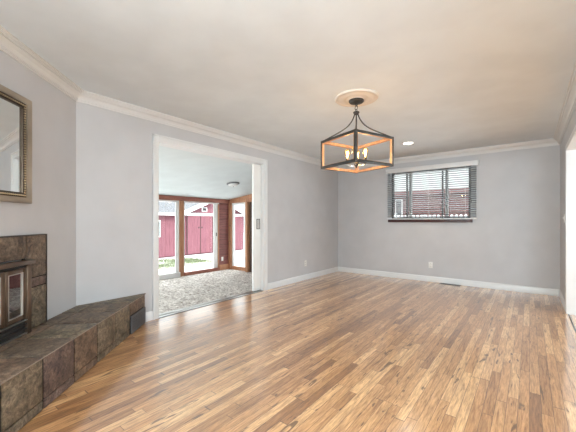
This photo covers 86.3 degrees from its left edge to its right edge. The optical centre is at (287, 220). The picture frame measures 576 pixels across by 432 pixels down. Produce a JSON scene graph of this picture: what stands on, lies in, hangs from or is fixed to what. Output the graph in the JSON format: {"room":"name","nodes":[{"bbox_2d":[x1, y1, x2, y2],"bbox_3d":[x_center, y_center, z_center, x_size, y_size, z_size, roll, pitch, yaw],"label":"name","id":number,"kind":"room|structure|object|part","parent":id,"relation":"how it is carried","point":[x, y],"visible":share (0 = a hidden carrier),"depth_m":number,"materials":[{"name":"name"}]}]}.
{"room":"living room","nodes":[
{"label":"living room","id":0,"kind":"room"},
{"bbox_2d":[0,50,75,329],"bbox_3d":[-1.961,-0.055,1.419,0.140,2.440,3.200,0,0,-7],"label":"wall","id":1,"kind":"structure","parent":0,"point":[52,210],"depth_m":2.63,"materials":[{"name":"paint"}]},
{"bbox_2d":[0,84,31,203],"bbox_3d":[-1.919,-0.528,1.830,0.036,0.790,1.072,0,0,-7],"label":"wall mirror","id":2,"kind":"object","parent":1,"relation":"attached to","point":[15,109],"visible":1,"depth_m":2.22,"materials":[{"name":"gold wood"}]},
{"bbox_2d":[0,97,20,191],"bbox_3d":[-1.933,-0.528,1.829,0.006,0.631,0.913,0,0,-7],"label":"mirror glass","id":3,"kind":"object","parent":2,"relation":"attached to","point":[10,113],"depth_m":2.18,"materials":[{"name":"mirror"}]},
{"bbox_2d":[0,234,46,327],"bbox_3d":[-1.923,0.469,1.829,0.034,0.727,1.426,0,0,-7],"label":"fireplace surround","id":4,"kind":"object","parent":1,"relation":"attached to","point":[32,246],"visible":0.73,"depth_m":2.40,"materials":[{"name":"tile"}]},
{"bbox_2d":[0,25,83,100],"bbox_3d":[-1.849,-1.225,1.432,0.086,0.100,3.200,0,0,-7],"label":"trim","id":5,"kind":"structure","parent":1,"relation":"attached to","point":[12,46],"depth_m":2.39,"materials":[{"name":"paint"}]},
{"bbox_2d":[159,146,251,199],"bbox_3d":[-2.858,-0.922,5.456,3.960,0.635,8.040,0,0,38],"label":"ceiling","id":6,"kind":"structure","parent":0,"point":[181,173],"depth_m":6.25,"materials":[{"name":"paint"}]},
{"bbox_2d":[227,182,239,186],"bbox_3d":[-1.282,-0.849,7.181,0.300,0.109,0.303,0,0,43],"label":"ceiling light","id":7,"kind":"object","parent":6,"relation":"attached to","point":[232,184],"visible":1,"depth_m":7.09,"materials":[{"name":"white glass"}]},
{"bbox_2d":[159,269,251,313],"bbox_3d":[-2.744,1.525,5.398,3.710,0.120,7.690,0,0,38],"label":"floor","id":8,"kind":"structure","parent":0,"point":[183,291],"depth_m":6.76,"materials":[{"name":"carpet"}]},
{"bbox_2d":[179,201,183,276],"bbox_3d":[-2.850,0.465,8.150,0.100,2.000,0.135,0,0,38],"label":"trim","id":9,"kind":"structure","parent":8,"relation":"on","point":[181,203],"depth_m":8.12,"materials":[{"name":"orange wood"}]},
{"bbox_2d":[76,101,337,311],"bbox_3d":[-1.213,0.155,4.231,0.140,2.860,7.790,0,0,38],"label":"wall","id":10,"kind":"structure","parent":0,"point":[114,149],"depth_m":3.50,"materials":[{"name":"paint"}]},
{"bbox_2d":[146,311,152,321],"bbox_3d":[-1.636,1.113,3.569,0.014,0.105,0.130,0,0,38],"label":"baseboard","id":11,"kind":"structure","parent":10,"relation":"attached to","point":[149,315],"depth_m":3.58,"materials":[{"name":"paint"}]},
{"bbox_2d":[77,90,338,167],"bbox_3d":[-0.425,-1.225,5.051,0.086,0.100,5.247,0,0,38],"label":"trim","id":12,"kind":"structure","parent":10,"relation":"attached to","point":[86,97],"depth_m":3.87,"materials":[{"name":"paint"}]},
{"bbox_2d":[152,133,267,319],"bbox_3d":[-1.037,0.068,4.455,0.188,2.195,2.004,0,0,38],"label":"trim","id":13,"kind":"structure","parent":10,"relation":"attached to","point":[157,140],"depth_m":4.00,"materials":[{"name":"paint"}]},
{"bbox_2d":[159,290,262,317],"bbox_3d":[-1.043,1.168,4.447,0.140,0.018,1.840,0,0,38],"label":"trim","id":14,"kind":"structure","parent":10,"relation":"on","point":[248,292],"depth_m":4.29,"materials":[{"name":"white wood"}]},
{"bbox_2d":[252,164,260,290],"bbox_3d":[-0.021,0.109,5.743,0.040,2.088,1.800,0,0,38],"label":"door","id":15,"kind":"structure","parent":10,"relation":"in","point":[256,169],"depth_m":5.08,"materials":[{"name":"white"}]},
{"bbox_3d":[-0.495,0.050,5.111,0.004,0.170,0.080,0,0,38],"label":"flush pull","id":16,"kind":"part","parent":15,"relation":"part of","materials":[{"name":"silver metal"}]},
{"bbox_2d":[268,267,337,289],"bbox_3d":[0.415,1.113,6.176,0.014,0.105,2.440,0,0,38],"label":"baseboard","id":17,"kind":"structure","parent":10,"relation":"attached to","point":[275,284],"depth_m":5.94,"materials":[{"name":"paint"}]},
{"bbox_2d":[219,203,227,264],"bbox_3d":[-1.937,0.465,9.344,0.100,2.000,0.490,0,0,38],"label":"wall","id":18,"kind":"structure","parent":0,"point":[223,207],"depth_m":9.25,"materials":[{"name":"red brick"}]},
{"bbox_2d":[159,195,229,203],"bbox_3d":[-4.147,-0.592,6.502,0.140,0.114,7.690,0,0,38],"label":"trim","id":19,"kind":"structure","parent":18,"relation":"attached to","point":[161,197],"depth_m":8.36,"materials":[{"name":"red wood"}]},
{"bbox_2d":[159,200,179,279],"bbox_3d":[-3.371,0.463,7.440,0.140,2.005,1.625,0,0,38],"label":"door","id":20,"kind":"structure","parent":19,"relation":"attached to","point":[176,273],"depth_m":8.04,"materials":[{"name":"white plastic"}]},
{"bbox_2d":[184,201,219,275],"bbox_3d":[-2.433,0.463,8.665,0.100,2.005,1.190,0,0,38],"label":"door","id":21,"kind":"structure","parent":18,"relation":"in","point":[215,205],"depth_m":9.01,"materials":[{"name":"white plastic"}]},
{"bbox_2d":[219,264,228,269],"bbox_3d":[-1.920,1.385,9.267,0.020,0.160,0.390,0,0,38],"label":"baseboard","id":22,"kind":"structure","parent":18,"relation":"attached to","point":[223,266],"depth_m":9.26,"materials":[{"name":"orange wood"}]},
{"bbox_2d":[228,203,231,268],"bbox_3d":[-1.738,0.460,9.410,0.129,2.010,0.140,0,0,38],"label":"trim","id":23,"kind":"structure","parent":18,"relation":"attached to","point":[229,204],"depth_m":9.34,"materials":[{"name":"orange wood"}]},
{"bbox_2d":[230,194,251,202],"bbox_3d":[-0.362,-0.832,8.345,3.610,0.574,0.112,0,0,38],"label":"wall","id":24,"kind":"structure","parent":0,"point":[248,198],"depth_m":9.04,"materials":[{"name":"orange wood"}]},
{"bbox_2d":[232,202,244,270],"bbox_3d":[-1.406,0.460,9.161,0.700,2.010,0.080,0,0,38],"label":"window","id":25,"kind":"structure","parent":24,"relation":"in","point":[233,204],"depth_m":9.32,"materials":[{"name":"white plastic"}]},
{"bbox_2d":[245,202,249,271],"bbox_3d":[-1.130,0.460,8.881,0.080,2.010,0.220,0,0,38],"label":"trim","id":26,"kind":"structure","parent":24,"relation":"attached to","point":[247,204],"depth_m":8.81,"materials":[{"name":"orange wood"}]},
{"bbox_2d":[0,0,575,164],"bbox_3d":[1.601,-1.365,1.954,7.380,0.180,7.890,0,0,38],"label":"ceiling","id":27,"kind":"structure","parent":0,"point":[446,75],"depth_m":2.44,"materials":[{"name":"paint"}]},
{"bbox_2d":[335,89,378,106],"bbox_3d":[0.707,-1.261,3.178,0.444,0.028,0.444,0,0,38],"label":"ceiling medallion","id":28,"kind":"object","parent":27,"relation":"attached to","point":[369,96],"visible":0.81,"depth_m":3.10,"materials":[{"name":"paint"}]},
{"bbox_2d":[321,98,393,172],"bbox_3d":[0.707,-0.896,3.178,0.523,0.702,0.523,0,0,-32],"label":"chandelier","id":29,"kind":"object","parent":28,"relation":"hanging from","point":[354,101],"visible":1,"depth_m":3.13,"materials":[{"name":"wood"},{"name":"black metal"},{"name":"glass"}]},
{"bbox_3d":[0.531,-0.978,3.220,0.346,0.281,0.012,0,0,13],"label":"arm","id":30,"kind":"part","parent":29,"relation":"part of"},
{"bbox_3d":[0.707,-0.699,3.178,0.523,0.298,0.523,0,0,-32],"label":"lantern frame","id":31,"kind":"part","parent":29,"relation":"part of","materials":[{"name":"black metal"}]},
{"bbox_3d":[0.883,-0.978,3.136,0.346,0.281,0.012,0,0,13],"label":"arm","id":32,"kind":"part","parent":29,"relation":"part of"},
{"bbox_2d":[402,142,414,144],"bbox_3d":[1.965,-1.270,5.020,0.202,0.008,0.202,0,0,38],"label":"recessed light","id":33,"kind":"object","parent":27,"relation":"in","point":[403,143],"visible":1,"depth_m":5.03,"materials":[{"name":"paint"}]},
{"bbox_2d":[18,271,575,431],"bbox_3d":[1.589,1.225,1.938,7.100,0.120,7.650,0,0,38],"label":"floor","id":34,"kind":"structure","parent":0,"point":[338,351],"depth_m":2.46,"materials":[{"name":"brown wood"}]},
{"bbox_2d":[0,293,145,431],"bbox_3d":[-1.733,0.999,2.262,0.512,0.332,2.541,0,0,-7],"label":"hearth","id":35,"kind":"object","parent":34,"relation":"on","point":[37,366],"visible":0.96,"depth_m":2.14,"materials":[{"name":"tile"}]},
{"bbox_2d":[0,259,35,345],"bbox_3d":[-1.879,0.560,1.843,0.056,0.544,0.963,0,0,-7],"label":"fireplace insert","id":36,"kind":"object","parent":35,"relation":"on","point":[15,277],"visible":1,"depth_m":2.16,"materials":[{"name":"gold metal"}]},
{"bbox_3d":[-1.893,0.529,1.947,0.018,0.370,0.208,0,0,-3],"label":"glass door","id":37,"kind":"part","parent":36,"relation":"part of","materials":[{"name":"clear glass"}]},
{"bbox_3d":[-1.918,0.529,2.159,0.018,0.370,0.208,0,0,-11],"label":"glass door","id":38,"kind":"part","parent":36,"relation":"part of","materials":[{"name":"clear glass"}]},
{"bbox_3d":[-1.918,0.527,2.155,0.004,0.300,0.142,0,0,-11],"label":"glass pane","id":39,"kind":"part","parent":36,"relation":"part of","materials":[{"name":"clear glass"}]},
{"bbox_2d":[129,307,145,333],"bbox_3d":[-1.621,1.065,3.311,0.026,0.176,0.373,0,0,-5],"label":"vent grille","id":40,"kind":"object","parent":35,"relation":"attached to","point":[137,318],"depth_m":3.28,"materials":[{"name":"grey metal"}]},
{"bbox_2d":[338,145,559,289],"bbox_3d":[4.052,0.155,4.955,7.240,2.860,0.140,0,0,38],"label":"wall","id":41,"kind":"structure","parent":0,"point":[514,237],"depth_m":5.40,"materials":[{"name":"paint"}]},
{"bbox_2d":[388,219,472,221],"bbox_3d":[2.681,-0.001,5.917,1.515,0.054,0.045,0,0,38],"label":"trim","id":42,"kind":"structure","parent":41,"relation":"attached to","point":[443,220],"depth_m":5.78,"materials":[{"name":"grey wood"}]},
{"bbox_2d":[392,166,469,217],"bbox_3d":[2.738,-0.506,5.977,1.430,0.957,0.120,0,0,38],"label":"window","id":43,"kind":"structure","parent":41,"relation":"in","point":[468,166],"depth_m":5.87,"materials":[{"name":"metal"}]},
{"bbox_2d":[386,160,478,218],"bbox_3d":[2.688,-0.547,5.874,1.650,1.026,0.103,0,0,38],"label":"window blind","id":44,"kind":"object","parent":43,"relation":"attached to","point":[474,162],"visible":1,"depth_m":5.81,"materials":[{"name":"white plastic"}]},
{"bbox_3d":[2.203,-0.515,6.268,0.002,0.950,0.056,0,0,38],"label":"ladder cord","id":45,"kind":"part","parent":44,"relation":"part of","materials":[{"name":"white fabric"}]},
{"bbox_3d":[2.689,-0.043,5.884,1.580,0.018,0.050,0,0,38],"label":"rail","id":46,"kind":"part","parent":44,"relation":"part of","materials":[{"name":"white plastic"}]},
{"bbox_3d":[3.223,-0.685,5.422,0.012,0.610,0.011,0,0,38],"label":"pull cord","id":47,"kind":"part","parent":44,"relation":"part of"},
{"bbox_2d":[338,267,558,295],"bbox_3d":[2.681,1.113,5.936,3.871,0.105,0.014,0,0,38],"label":"baseboard","id":48,"kind":"structure","parent":41,"relation":"attached to","point":[518,288],"depth_m":5.58,"materials":[{"name":"paint"}]},
{"bbox_2d":[339,138,558,168],"bbox_3d":[2.659,-1.225,5.908,3.871,0.100,0.086,0,0,38],"label":"trim","id":49,"kind":"structure","parent":41,"relation":"attached to","point":[545,142],"depth_m":5.47,"materials":[{"name":"paint"}]},
{"bbox_2d":[560,107,575,298],"bbox_3d":[1.939,-0.055,1.751,0.140,2.440,7.510,0,0,38],"label":"wall","id":50,"kind":"structure","parent":0,"point":[572,123],"depth_m":4.27,"materials":[{"name":"paint"}]},
{"bbox_2d":[559,290,564,310],"bbox_3d":[3.868,1.113,4.327,0.014,0.105,1.075,0,0,38],"label":"baseboard","id":51,"kind":"structure","parent":50,"relation":"attached to","point":[561,297],"depth_m":4.28,"materials":[{"name":"paint"}]},
{"bbox_2d":[553,60,575,144],"bbox_3d":[1.850,-1.225,1.821,0.086,0.100,7.510,0,0,38],"label":"trim","id":52,"kind":"structure","parent":50,"relation":"attached to","point":[569,104],"depth_m":3.35,"materials":[{"name":"paint"}]},
{"bbox_2d":[565,125,575,314],"bbox_3d":[1.756,0.106,1.519,0.168,2.118,5.936,0,0,38],"label":"trim","id":53,"kind":"structure","parent":50,"relation":"attached to","point":[570,148],"depth_m":3.82,"materials":[{"name":"paint"}]},
{"bbox_3d":[0.062,0.455,8.019,2.540,2.020,0.100,0,0,38],"label":"wall","id":54,"kind":"structure","parent":0,"visible":0},
{"bbox_2d":[250,202,251,271],"bbox_3d":[-1.014,0.460,8.834,0.160,2.010,0.150,0,0,38],"label":"trim","id":55,"kind":"structure","parent":54,"relation":"attached to","point":[250,202],"depth_m":8.77,"materials":[{"name":"wood"}]},
{"label":"outside","id":56,"kind":"structure","parent":0,"visible":0},
{"bbox_2d":[159,249,243,269],"bbox_3d":[0.013,1.715,17.805,38.000,0.200,40.000,0,0,38],"label":"ground","id":57,"kind":"structure","parent":56,"point":[239,254],"depth_m":13.97,"materials":[{"name":"white concrete"}]},
{"bbox_2d":[159,201,243,257],"bbox_3d":[-6.350,0.168,14.884,3.610,2.894,8.940,0,0,38],"label":"shed","id":58,"kind":"object","parent":57,"relation":"on","point":[198,216],"visible":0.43,"depth_m":14.70,"materials":[{"name":"red painted wood siding"},{"name":"white painted trim"}]},
{"bbox_3d":[-4.488,0.655,14.647,0.026,1.800,0.704,0,0,38],"label":"door","id":59,"kind":"part","parent":58,"relation":"part of","materials":[{"name":"red wood"}]},
{"bbox_3d":[-5.018,0.168,13.836,0.220,2.894,8.940,0,0,38],"label":"white trim","id":60,"kind":"part","parent":58,"relation":"part of","materials":[{"name":"white wood"}]},
{"bbox_3d":[-4.037,0.655,15.221,0.026,1.800,0.704,0,0,38],"label":"door","id":61,"kind":"part","parent":58,"relation":"part of","materials":[{"name":"red wood"}]},
{"bbox_2d":[394,215,466,215],"bbox_3d":[5.324,0.680,11.940,9.400,1.870,0.150,0,0,38],"label":"picket fence","id":62,"kind":"object","parent":57,"relation":"on","point":[394,215],"visible":0.03,"depth_m":11.71,"materials":[{"name":"white paint"}]},
{"bbox_2d":[394,188,468,215],"bbox_3d":[7.477,0.165,15.081,11.100,2.900,5.450,0,0,38],"label":"garage","id":63,"kind":"structure","parent":57,"relation":"on","point":[463,188],"depth_m":12.99,"materials":[{"name":"red brick"}]},
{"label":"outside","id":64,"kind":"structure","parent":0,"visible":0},
{"bbox_2d":[159,257,212,268],"bbox_3d":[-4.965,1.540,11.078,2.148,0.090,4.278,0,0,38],"label":"grass","id":65,"kind":"structure","parent":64,"point":[187,260],"depth_m":11.83,"materials":[{"name":"green plant"}]},
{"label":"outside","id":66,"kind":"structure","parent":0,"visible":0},
{"bbox_2d":[159,259,243,273],"bbox_3d":[-2.503,1.590,10.241,1.900,0.050,15.000,0,0,38],"label":"patio","id":67,"kind":"structure","parent":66,"point":[240,262],"depth_m":10.33,"materials":[{"name":"concrete"}]}
]}

